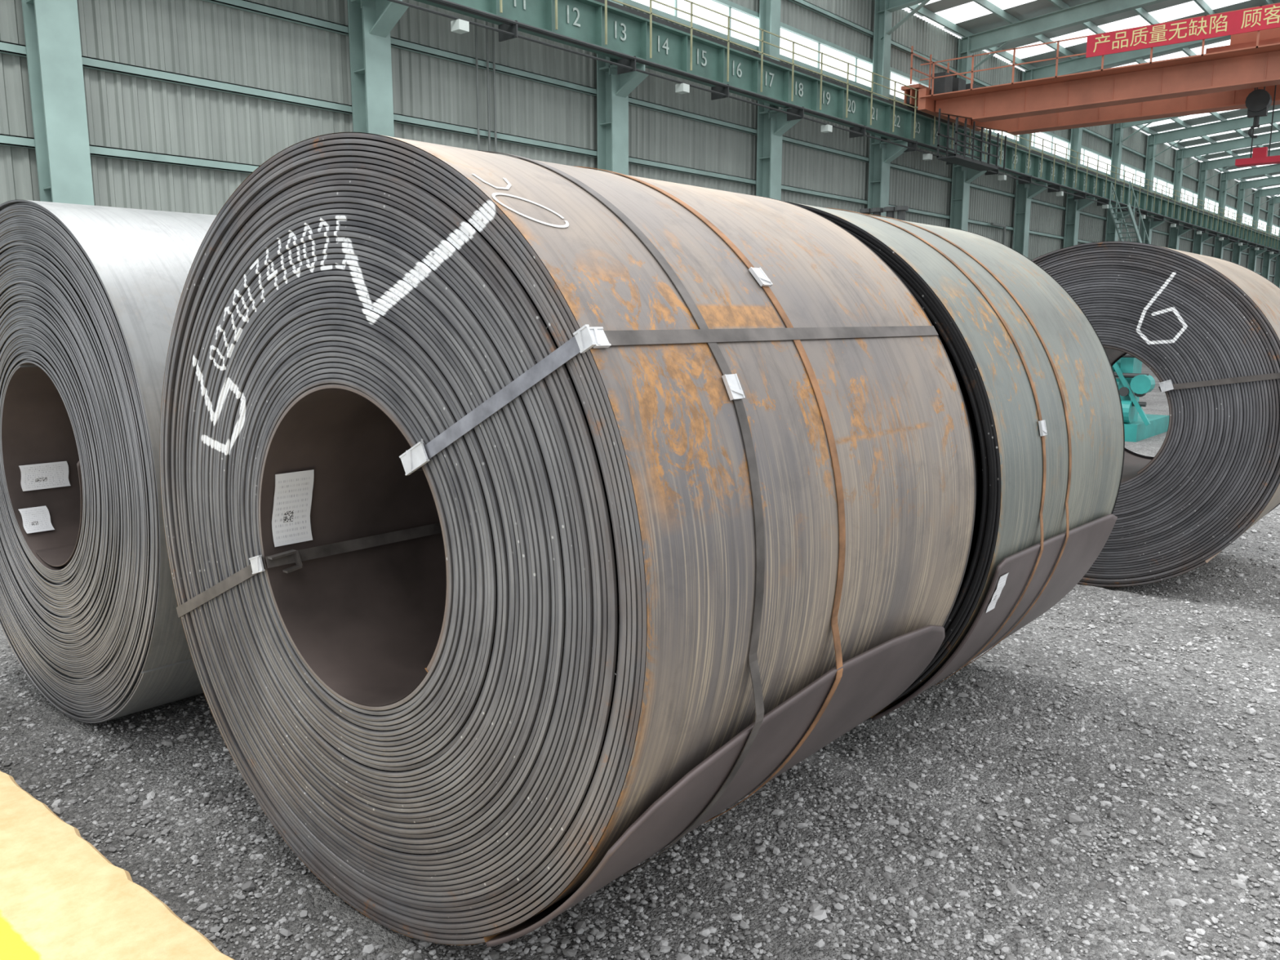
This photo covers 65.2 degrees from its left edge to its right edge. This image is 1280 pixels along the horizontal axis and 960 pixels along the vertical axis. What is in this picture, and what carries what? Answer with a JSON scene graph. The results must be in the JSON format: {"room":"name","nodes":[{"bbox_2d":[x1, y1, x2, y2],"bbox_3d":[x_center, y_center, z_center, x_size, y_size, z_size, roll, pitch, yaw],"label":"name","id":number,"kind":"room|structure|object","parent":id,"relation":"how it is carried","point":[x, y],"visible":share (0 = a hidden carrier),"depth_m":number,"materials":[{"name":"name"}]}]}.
{"room":"steel coil warehouse","nodes":[
{"label":"steel coil warehouse","id":0,"kind":"room"},
{"bbox_2d":[0,0,1276,327],"bbox_3d":[35.711,-12.660,62.900,0.035,7.870,155.976,8,12,40],"label":"wall","id":1,"kind":"structure","parent":0,"point":[199,38],"depth_m":15.92,"materials":[{"name":"grey metal"}]},
{"bbox_2d":[622,0,1279,236],"bbox_3d":[35.725,-16.913,62.199,0.130,0.850,156.020,8,12,40],"label":"frame","id":2,"kind":"object","parent":1,"relation":"attached to","point":[731,5],"visible":0.62,"depth_m":26.81,"materials":[{"name":"green metal"}]},
{"bbox_2d":[631,0,1279,235],"bbox_3d":[35.705,-16.918,62.229,0.020,0.750,156.000,8,12,40],"label":"glazing","id":3,"kind":"object","parent":1,"relation":"attached to","point":[682,5],"visible":0.5,"depth_m":26.36,"materials":[{"name":"white glass"}]},
{"bbox_2d":[0,362,1279,959],"bbox_3d":[50.108,-8.086,59.249,29.000,0.036,164.000,8,12,40],"label":"floor","id":4,"kind":"structure","parent":0,"point":[323,899],"depth_m":3.13,"materials":[{"name":"grey gravel"}]},
{"bbox_2d":[0,200,216,723],"bbox_3d":[-1.749,-0.134,4.283,1.931,1.933,1.508,8,12,40],"label":"coil","id":5,"kind":"object","parent":4,"relation":"on","point":[90,295],"visible":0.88,"depth_m":3.51,"materials":[{"name":"metal"}]},
{"bbox_2d":[0,770,234,959],"bbox_3d":[-2.002,1.372,0.965,14.000,0.080,3.524,8,12,40],"label":"yellow floor marking","id":6,"kind":"object","parent":4,"relation":"on","point":[61,898],"visible":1,"depth_m":2.54,"materials":[{"name":"yellow paint"}]},
{"bbox_2d":[160,132,975,946],"bbox_3d":[-0.237,0.075,2.995,1.945,1.938,1.529,8,12,40],"label":"coil","id":7,"kind":"object","parent":4,"relation":"on","point":[406,510],"visible":1,"depth_m":2.28,"materials":[{"name":"metal"}]},
{"bbox_2d":[0,511,1279,959],"bbox_3d":[1.334,0.605,5.803,5.185,0.049,8.273,8,12,40],"label":"gravel","id":8,"kind":"object","parent":4,"relation":"on","point":[816,913],"visible":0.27,"depth_m":2.98,"materials":[{"name":"grey gravel"}]},
{"bbox_2d":[21,0,1279,288],"bbox_3d":[36.785,-13.914,62.918,1.050,10.300,147.180,8,12,40],"label":"columns","id":9,"kind":"structure","parent":4,"relation":"on","point":[51,27],"depth_m":19.79,"materials":[{"name":"green metal"}]},
{"bbox_2d":[0,0,1279,276],"bbox_3d":[35.781,-13.971,62.642,0.100,8.220,156.000,8,12,40],"label":"wall girts","id":10,"kind":"structure","parent":9,"relation":"attached to","point":[10,48],"depth_m":17.32,"materials":[{"name":"green metal"}]},
{"bbox_2d":[474,17,1005,244],"bbox_3d":[5.171,-8.092,26.819,0.104,4.400,24.670,8,12,40],"label":"conduit","id":11,"kind":"object","parent":10,"relation":"attached to","point":[1003,226],"visible":0.57,"depth_m":17.71,"materials":[{"name":"grey metal"}]},
{"bbox_2d":[387,0,1279,255],"bbox_3d":[37.304,-15.623,62.821,0.950,1.805,158.645,8,12,40],"label":"runway","id":12,"kind":"object","parent":9,"relation":"on","point":[628,36],"visible":0.87,"depth_m":22.98,"materials":[{"name":"green metal"}]},
{"bbox_2d":[901,2,1279,171],"bbox_3d":[15.291,-9.603,24.115,17.500,3.550,4.368,8,12,40],"label":"crane","id":13,"kind":"object","parent":12,"relation":"on","point":[1245,73],"visible":1,"depth_m":25.34,"materials":[{"name":"metal"}]},
{"bbox_2d":[876,0,1279,213],"bbox_3d":[53.551,-20.232,66.937,20.140,3.144,125.000,8,12,40],"label":"rafters","id":14,"kind":"object","parent":9,"relation":"on","point":[1067,16],"visible":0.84,"depth_m":34.34,"materials":[{"name":"green metal"}]},
{"bbox_2d":[909,0,1279,195],"bbox_3d":[53.275,-20.926,66.730,20.400,1.836,124.500,8,12,40],"label":"sheeting","id":15,"kind":"object","parent":14,"relation":"on","point":[1033,9],"visible":0.26,"depth_m":32.41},
{"bbox_2d":[906,0,1279,197],"bbox_3d":[54.673,-21.191,68.355,20.400,1.836,123.180,8,12,40],"label":"skylights","id":16,"kind":"object","parent":15,"relation":"in","point":[971,10],"visible":0.26,"depth_m":32.62,"materials":[{"name":"white glass"}]},
{"bbox_2d":[859,205,908,220],"bbox_3d":[1.837,-0.886,7.713,0.440,2.350,0.300,8,12,40],"label":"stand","id":17,"kind":"object","parent":4,"relation":"on","point":[900,210],"visible":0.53,"depth_m":7.47,"materials":[{"name":"metal"}]},
{"bbox_2d":[786,201,1124,721],"bbox_3d":[0.773,-0.102,4.113,1.933,1.928,1.325,8,12,40],"label":"coil","id":18,"kind":"object","parent":4,"relation":"on","point":[1037,380],"visible":0.33,"depth_m":3.38,"materials":[{"name":"metal"}]},
{"bbox_2d":[1108,181,1150,244],"bbox_3d":[21.678,-9.055,43.642,0.900,6.937,7.053,8,12,40],"label":"stair","id":19,"kind":"structure","parent":4,"relation":"on","point":[1131,214],"depth_m":41.48,"materials":[{"name":"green metal"}]},
{"bbox_2d":[1111,353,1168,442],"bbox_3d":[6.100,-1.337,13.382,1.721,1.420,1.640,8,12,40],"label":"machine","id":20,"kind":"object","parent":4,"relation":"on","point":[1132,384],"visible":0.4,"depth_m":12.51,"materials":[{"name":"teal paint"}]},
{"bbox_2d":[1031,240,1279,586],"bbox_3d":[3.002,-0.438,6.158,1.932,1.936,1.429,8,12,40],"label":"coil","id":21,"kind":"object","parent":4,"relation":"on","point":[1207,328],"visible":0.56,"depth_m":5.34,"materials":[{"name":"metal"}]},
{"bbox_2d":[728,0,1279,226],"bbox_3d":[35.711,-18.173,62.004,0.035,1.800,155.976,8,12,40],"label":"windows","id":22,"kind":"structure","parent":0,"point":[927,39],"depth_m":30.99,"materials":[{"name":"white glass"}]}
]}

